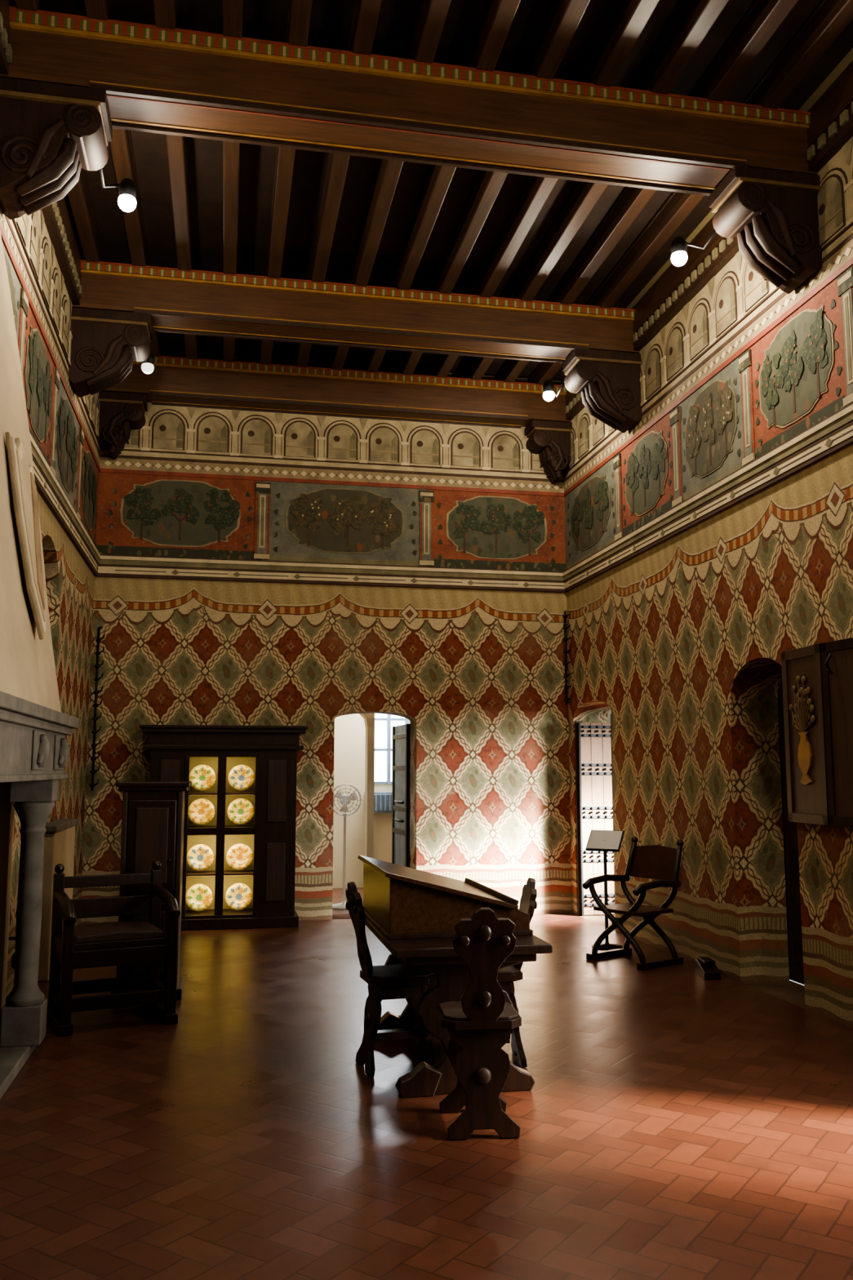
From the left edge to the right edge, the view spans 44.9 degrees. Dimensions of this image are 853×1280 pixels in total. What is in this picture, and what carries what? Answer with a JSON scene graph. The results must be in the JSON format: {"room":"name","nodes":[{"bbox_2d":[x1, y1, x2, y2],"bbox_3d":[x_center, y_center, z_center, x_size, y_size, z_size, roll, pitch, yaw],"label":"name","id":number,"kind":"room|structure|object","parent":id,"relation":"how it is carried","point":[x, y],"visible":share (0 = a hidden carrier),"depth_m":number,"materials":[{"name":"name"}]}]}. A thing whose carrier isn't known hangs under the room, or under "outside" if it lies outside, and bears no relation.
{"room":"historic interior","nodes":[
{"label":"historic interior","id":0,"kind":"room"},
{"bbox_2d":[4,490,94,1004],"bbox_3d":[-2.378,-0.875,4.414,0.380,5.880,12.890,1,-7,-11],"label":"wall","id":1,"kind":"structure","parent":0,"point":[69,581],"depth_m":8.91,"materials":[{"name":"paint"}]},
{"bbox_2d":[0,0,82,305],"bbox_3d":[-2.111,-3.453,4.596,0.090,0.400,12.510,1,-7,-11],"label":"trim","id":2,"kind":"structure","parent":1,"relation":"attached to","point":[57,220],"depth_m":7.56,"materials":[{"name":"brown wood"}]},
{"bbox_2d":[0,208,102,575],"bbox_3d":[-2.592,-2.034,6.818,0.055,1.860,7.770,1,-7,-11],"label":"painted frieze","id":3,"kind":"object","parent":1,"relation":"attached to","point":[65,438],"visible":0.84,"depth_m":7.62,"materials":[{"name":"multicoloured paint"}]},
{"bbox_2d":[0,76,112,219],"bbox_3d":[-2.116,-2.741,5.850,0.590,0.639,0.398,1,-7,-11],"label":"corbel","id":4,"kind":"object","parent":1,"relation":"attached to","point":[49,132],"depth_m":5.71,"materials":[{"name":"brown wood"}]},
{"bbox_2d":[99,168,137,212],"bbox_3d":[-1.843,-2.712,6.158,0.205,0.200,0.317,1,-7,-11],"label":"ceiling spotlight","id":5,"kind":"object","parent":4,"relation":"attached to","point":[127,189],"depth_m":6.23,"materials":[{"name":"white glass"}]},
{"bbox_2d":[0,6,817,195],"bbox_3d":[0.039,-3.205,6.331,4.980,0.402,0.440,1,-7,-11],"label":"ceiling beam","id":6,"kind":"structure","parent":4,"relation":"on","point":[177,82],"depth_m":6.17,"materials":[{"name":"brown wood"}]},
{"bbox_2d":[68,307,153,397],"bbox_3d":[-2.645,-2.384,8.679,0.640,0.639,0.398,1,-7,-11],"label":"corbel","id":7,"kind":"object","parent":1,"relation":"attached to","point":[105,344],"depth_m":8.52,"materials":[{"name":"brown wood"}]},
{"bbox_2d":[141,351,154,373],"bbox_3d":[-2.423,-2.429,8.961,0.110,0.200,0.227,1,-7,-11],"label":"ceiling spotlight","id":8,"kind":"object","parent":7,"relation":"attached to","point":[147,366],"depth_m":8.98,"materials":[{"name":"white glass"}]},
{"bbox_2d":[71,259,639,363],"bbox_3d":[-0.515,-2.849,9.155,4.980,0.402,0.440,1,-7,-11],"label":"ceiling beam","id":9,"kind":"structure","parent":7,"relation":"on","point":[193,302],"depth_m":9.00,"materials":[{"name":"brown wood"}]},
{"bbox_2d":[98,391,147,459],"bbox_3d":[-3.095,-2.165,10.509,0.460,0.617,0.348,1,-7,-11],"label":"corbel","id":10,"kind":"object","parent":1,"relation":"attached to","point":[120,413],"depth_m":10.38,"materials":[{"name":"brown wood"}]},
{"bbox_2d":[102,355,571,428],"bbox_3d":[-0.877,-2.616,11.005,4.980,0.402,0.400,1,-7,-11],"label":"ceiling beam","id":11,"kind":"structure","parent":10,"relation":"on","point":[176,381],"depth_m":10.88,"materials":[{"name":"brown wood"}]},
{"bbox_2d":[37,818,78,982],"bbox_3d":[-2.861,1.962,7.971,0.145,1.100,1.140,1,-7,-11],"label":"pier","id":12,"kind":"object","parent":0,"point":[60,834],"visible":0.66,"depth_m":7.49,"materials":[{"name":"grey stone"}]},
{"bbox_2d":[80,351,572,924],"bbox_3d":[-0.941,-0.044,11.013,4.980,5.880,0.380,1,-7,-11],"label":"wall","id":13,"kind":"structure","parent":0,"point":[477,677],"depth_m":10.80,"materials":[{"name":"paint"}]},
{"bbox_2d":[88,626,105,791],"bbox_3d":[-3.247,0.664,10.199,0.095,1.631,0.102,1,-7,-11],"label":"chain","id":14,"kind":"object","parent":13,"relation":"hanging from","point":[93,758],"visible":1,"depth_m":10.17,"materials":[{"name":"metal"}]},
{"bbox_2d":[94,402,566,592],"bbox_3d":[-0.806,-1.507,11.000,5.170,1.860,0.055,1,-7,-11],"label":"painted frieze","id":15,"kind":"object","parent":13,"relation":"attached to","point":[193,493],"visible":0.95,"depth_m":10.96,"materials":[{"name":"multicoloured paint"}]},
{"bbox_2d":[391,724,410,867],"bbox_3d":[-0.304,1.938,11.467,0.124,1.980,0.750,2,-7,-14],"label":"door","id":16,"kind":"structure","parent":13,"relation":"in","point":[402,733],"depth_m":11.44,"materials":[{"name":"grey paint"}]},
{"bbox_2d":[332,713,410,914],"bbox_3d":[-0.646,1.570,12.659,3.400,3.350,3.110,1,-7,-11],"label":"wall","id":17,"kind":"structure","parent":0,"point":[368,833],"depth_m":13.39,"materials":[{"name":"paint"}]},
{"bbox_2d":[364,791,391,813],"bbox_3d":[-0.481,2.575,13.317,0.620,1.220,0.225,1,-7,-11],"label":"radiator","id":18,"kind":"object","parent":17,"relation":"attached to","point":[382,800],"visible":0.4,"depth_m":13.26,"materials":[{"name":"white metal"}]},
{"bbox_2d":[373,713,408,783],"bbox_3d":[-0.510,1.254,13.634,0.540,1.280,0.100,1,-7,-11],"label":"window","id":19,"kind":"structure","parent":17,"relation":"in","point":[384,723],"depth_m":13.62,"materials":[{"name":"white glass"}]},
{"bbox_2d":[0,912,852,1279],"bbox_3d":[0.289,2.137,4.362,5.740,0.150,13.270,1,-7,-11],"label":"floor","id":20,"kind":"structure","parent":0,"point":[675,1123],"depth_m":4.30,"materials":[{"name":"tile"}]},
{"bbox_2d":[8,911,16,970],"bbox_3d":[-2.409,1.939,6.183,0.203,0.682,0.218,1,-7,-11],"label":"stand","id":21,"kind":"object","parent":20,"relation":"on","point":[10,938],"visible":0.03,"depth_m":6.15,"materials":[{"name":"black metal"}]},
{"bbox_2d":[0,231,79,1099],"bbox_3d":[-1.969,-0.237,4.521,0.485,4.600,3.500,1,-7,-11],"label":"fireplace","id":22,"kind":"object","parent":20,"relation":"on","point":[34,747],"visible":1,"depth_m":5.43,"materials":[{"name":"grey stone"}]},
{"bbox_2d":[46,860,180,1036],"bbox_3d":[-1.907,1.842,6.299,0.680,0.920,0.612,4,-8,-27],"label":"wooden armchair","id":23,"kind":"object","parent":20,"relation":"on","point":[107,944],"visible":1,"depth_m":6.21,"materials":[{"name":"brown wood"}]},
{"bbox_2d":[111,781,191,999],"bbox_3d":[-1.873,1.683,7.042,0.480,1.420,0.435,1,-7,-11],"label":"cabinet","id":24,"kind":"object","parent":20,"relation":"on","point":[153,820],"visible":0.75,"depth_m":6.90,"materials":[{"name":"brown wood"}]},
{"bbox_2d":[139,724,308,930],"bbox_3d":[-1.994,1.813,10.111,1.600,1.930,0.500,1,-7,-11],"label":"display cabinet","id":25,"kind":"object","parent":20,"relation":"on","point":[270,752],"visible":0.81,"depth_m":10.01,"materials":[{"name":"brown wood"}]},
{"bbox_2d":[185,884,212,911],"bbox_3d":[-2.206,2.496,10.013,0.260,0.256,0.075,1,-7,-11],"label":"ceramic plate","id":26,"kind":"object","parent":25,"relation":"in","point":[198,897],"visible":0.99,"depth_m":10.01,"materials":[{"name":"white ceramic"}]},
{"bbox_2d":[186,844,213,871],"bbox_3d":[-2.206,2.119,10.060,0.260,0.256,0.075,1,-7,-11],"label":"ceramic plate","id":27,"kind":"object","parent":25,"relation":"in","point":[200,857],"visible":0.98,"depth_m":10.06,"materials":[{"name":"white ceramic"}]},
{"bbox_2d":[187,798,214,825],"bbox_3d":[-2.206,1.682,10.115,0.260,0.256,0.075,1,-7,-11],"label":"ceramic plate","id":28,"kind":"object","parent":25,"relation":"in","point":[201,811],"visible":0.98,"depth_m":10.12,"materials":[{"name":"ceramic"}]},
{"bbox_2d":[189,764,215,791],"bbox_3d":[-2.206,1.355,10.157,0.260,0.256,0.075,1,-7,-11],"label":"ceramic plate","id":29,"kind":"object","parent":25,"relation":"in","point":[202,777],"visible":0.98,"depth_m":10.16,"materials":[{"name":"ceramic"}]},
{"bbox_2d":[225,883,252,910],"bbox_3d":[-1.833,2.505,10.085,0.260,0.256,0.075,1,-7,-11],"label":"ceramic plate","id":30,"kind":"object","parent":25,"relation":"in","point":[238,896],"visible":1,"depth_m":10.09,"materials":[{"name":"white ceramic"}]},
{"bbox_2d":[226,843,253,870],"bbox_3d":[-1.833,2.128,10.132,0.260,0.256,0.075,1,-7,-11],"label":"ceramic plate","id":31,"kind":"object","parent":25,"relation":"in","point":[239,856],"visible":1,"depth_m":10.13,"materials":[{"name":"white ceramic"}]},
{"bbox_2d":[226,798,253,824],"bbox_3d":[-1.833,1.691,10.187,0.260,0.256,0.075,1,-7,-11],"label":"ceramic plate","id":32,"kind":"object","parent":25,"relation":"in","point":[240,811],"visible":1,"depth_m":10.19,"materials":[{"name":"ceramic"}]},
{"bbox_2d":[227,764,254,791],"bbox_3d":[-1.833,1.364,10.229,0.260,0.256,0.075,1,-7,-11],"label":"ceramic plate","id":33,"kind":"object","parent":25,"relation":"in","point":[241,777],"visible":1,"depth_m":10.23,"materials":[{"name":"ceramic"}]},
{"bbox_2d":[332,783,361,909],"bbox_3d":[-0.908,2.275,11.446,0.352,1.346,0.340,1,-7,-11],"label":"pedestal fan","id":34,"kind":"object","parent":20,"relation":"on","point":[344,799],"visible":0.91,"depth_m":11.43,"materials":[{"name":"white metal"}]},
{"bbox_2d":[345,881,438,1077],"bbox_3d":[-0.188,1.714,5.308,0.446,0.934,0.340,2,-7,-17],"label":"chair","id":35,"kind":"object","parent":20,"relation":"on","point":[385,982],"visible":0.84,"depth_m":5.22,"materials":[{"name":"brown wood"}]},
{"bbox_2d":[364,917,552,1097],"bbox_3d":[0.083,1.843,5.411,0.740,0.695,1.480,1,-7,-11],"label":"trestle table","id":36,"kind":"object","parent":20,"relation":"on","point":[437,956],"visible":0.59,"depth_m":4.84,"materials":[{"name":"brown wood"}]},
{"bbox_2d":[357,854,533,939],"bbox_3d":[0.065,1.347,5.521,0.739,0.318,1.060,1,-7,-11],"label":"writing desk","id":37,"kind":"object","parent":36,"relation":"on","point":[401,902],"visible":0.87,"depth_m":5.04,"materials":[{"name":"brown wood"}]},
{"bbox_2d":[435,907,521,1139],"bbox_3d":[0.224,1.602,4.430,0.340,0.936,0.432,1,-7,-5],"label":"chair","id":38,"kind":"object","parent":20,"relation":"on","point":[478,1025],"visible":1,"depth_m":4.29,"materials":[{"name":"brown wood"}]},
{"bbox_2d":[497,877,537,1067],"bbox_3d":[0.356,1.730,5.433,0.446,0.934,0.340,1,-7,-5],"label":"chair","id":39,"kind":"object","parent":20,"relation":"on","point":[506,977],"visible":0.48,"depth_m":5.34,"materials":[{"name":"brown wood"}]},
{"bbox_2d":[585,830,624,950],"bbox_3d":[1.540,2.134,8.863,0.300,0.980,0.260,-4,-8,29],"label":"stand","id":40,"kind":"object","parent":20,"relation":"on","point":[604,841],"visible":0.88,"depth_m":8.87,"materials":[{"name":"black metal"}]},
{"bbox_2d":[582,836,684,970],"bbox_3d":[1.666,2.071,8.240,0.612,0.949,0.606,5,-9,-36],"label":"armchair","id":41,"kind":"object","parent":20,"relation":"on","point":[663,863],"visible":1,"depth_m":8.26,"materials":[{"name":"brown wood"}]},
{"bbox_2d":[694,956,721,979],"bbox_3d":[2.063,2.406,7.579,0.120,0.120,0.260,0,-7,-1],"label":"wedge","id":42,"kind":"object","parent":20,"relation":"on","point":[705,967],"visible":1,"depth_m":7.52,"materials":[{"name":"brown wood"}]},
{"bbox_2d":[9,0,852,381],"bbox_3d":[0.289,-3.801,5.110,5.740,0.100,13.270,1,-7,-11],"label":"ceiling","id":43,"kind":"structure","parent":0,"point":[331,20],"depth_m":7.80,"materials":[{"name":"brown wood"}]},
{"bbox_2d":[607,710,614,915],"bbox_3d":[3.289,1.409,10.581,2.470,3.150,3.300,1,-7,-11],"label":"wall","id":44,"kind":"structure","parent":0,"point":[610,711],"depth_m":11.59,"materials":[{"name":"paint"}]},
{"bbox_2d":[562,48,852,1028],"bbox_3d":[2.883,-0.747,5.428,0.380,5.880,12.890,1,-7,-11],"label":"wall","id":45,"kind":"structure","parent":0,"point":[683,640],"depth_m":7.67,"materials":[{"name":"multicoloured paint"}]},
{"bbox_2d":[524,419,572,483],"bbox_3d":[1.342,-2.057,11.365,0.460,0.617,0.348,1,-7,-11],"label":"corbel","id":46,"kind":"object","parent":45,"relation":"attached to","point":[551,440],"depth_m":11.24,"materials":[{"name":"brown wood"}]},
{"bbox_2d":[562,610,572,704],"bbox_3d":[1.524,0.185,11.194,0.095,1.031,0.102,1,-7,-11],"label":"chain","id":47,"kind":"object","parent":45,"relation":"hanging from","point":[566,663],"visible":1,"depth_m":11.16,"materials":[{"name":"black metal"}]},
{"bbox_2d":[576,722,614,916],"bbox_3d":[2.076,1.880,10.921,0.961,2.000,0.088,1,-7,-10],"label":"door","id":48,"kind":"structure","parent":45,"relation":"in","point":[595,811],"depth_m":10.87,"materials":[{"name":"white wood"}]},
{"bbox_2d":[574,713,616,930],"bbox_3d":[1.754,1.792,10.381,0.140,2.040,1.100,1,-7,-11],"label":"trim","id":49,"kind":"structure","parent":45,"relation":"attached to","point":[575,722],"depth_m":10.83,"materials":[{"name":"brown wood"}]},
{"bbox_2d":[561,348,642,432],"bbox_3d":[1.615,-2.281,9.501,0.640,0.639,0.398,1,-7,-11],"label":"corbel","id":50,"kind":"object","parent":45,"relation":"attached to","point":[608,383],"depth_m":9.36,"materials":[{"name":"brown wood"}]},
{"bbox_2d":[542,379,564,401],"bbox_3d":[1.184,-2.359,9.674,0.145,0.200,0.257,1,-7,-11],"label":"ceiling spotlight","id":51,"kind":"object","parent":50,"relation":"attached to","point":[548,386],"depth_m":9.70,"materials":[{"name":"white glass"}]},
{"bbox_2d":[563,136,852,591],"bbox_3d":[2.254,-1.924,7.692,0.055,1.860,7.770,1,-7,-11],"label":"painted frieze","id":52,"kind":"object","parent":45,"relation":"attached to","point":[748,387],"visible":0.91,"depth_m":7.79,"materials":[{"name":"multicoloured paint"}]},
{"bbox_2d":[564,60,852,420],"bbox_3d":[2.689,-3.336,5.521,0.090,0.400,12.510,1,-7,-11],"label":"trim","id":53,"kind":"structure","parent":45,"relation":"attached to","point":[831,126],"depth_m":7.99,"materials":[{"name":"brown wood"}]},
{"bbox_2d":[708,164,822,293],"bbox_3d":[2.193,-2.636,6.681,0.590,0.639,0.398,1,-7,-11],"label":"corbel","id":54,"kind":"object","parent":45,"relation":"attached to","point":[773,215],"depth_m":6.55,"materials":[{"name":"brown wood"}]},
{"bbox_2d":[670,229,715,266],"bbox_3d":[1.785,-2.623,6.858,0.245,0.200,0.317,1,-7,-11],"label":"ceiling spotlight","id":55,"kind":"object","parent":54,"relation":"attached to","point":[678,246],"depth_m":6.91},
{"bbox_2d":[777,680,804,984],"bbox_3d":[2.714,1.232,7.179,0.075,2.350,1.050,1,-7,-11],"label":"door","id":56,"kind":"structure","parent":45,"relation":"in","point":[792,876],"depth_m":7.45,"materials":[{"name":"brown wood"}]},
{"bbox_2d":[781,643,830,825],"bbox_3d":[2.389,0.597,6.502,0.060,1.100,0.500,1,-7,-8],"label":"window shutter","id":57,"kind":"object","parent":45,"relation":"attached to","point":[807,793],"visible":1,"depth_m":6.48,"materials":[{"name":"brown wood"}]},
{"bbox_2d":[821,637,852,827],"bbox_3d":[2.465,0.537,6.026,0.098,1.100,0.450,2,-7,-17],"label":"window shutter","id":58,"kind":"object","parent":45,"relation":"attached to","point":[837,655],"visible":1,"depth_m":6.13,"materials":[{"name":"brown wood"}]}
]}

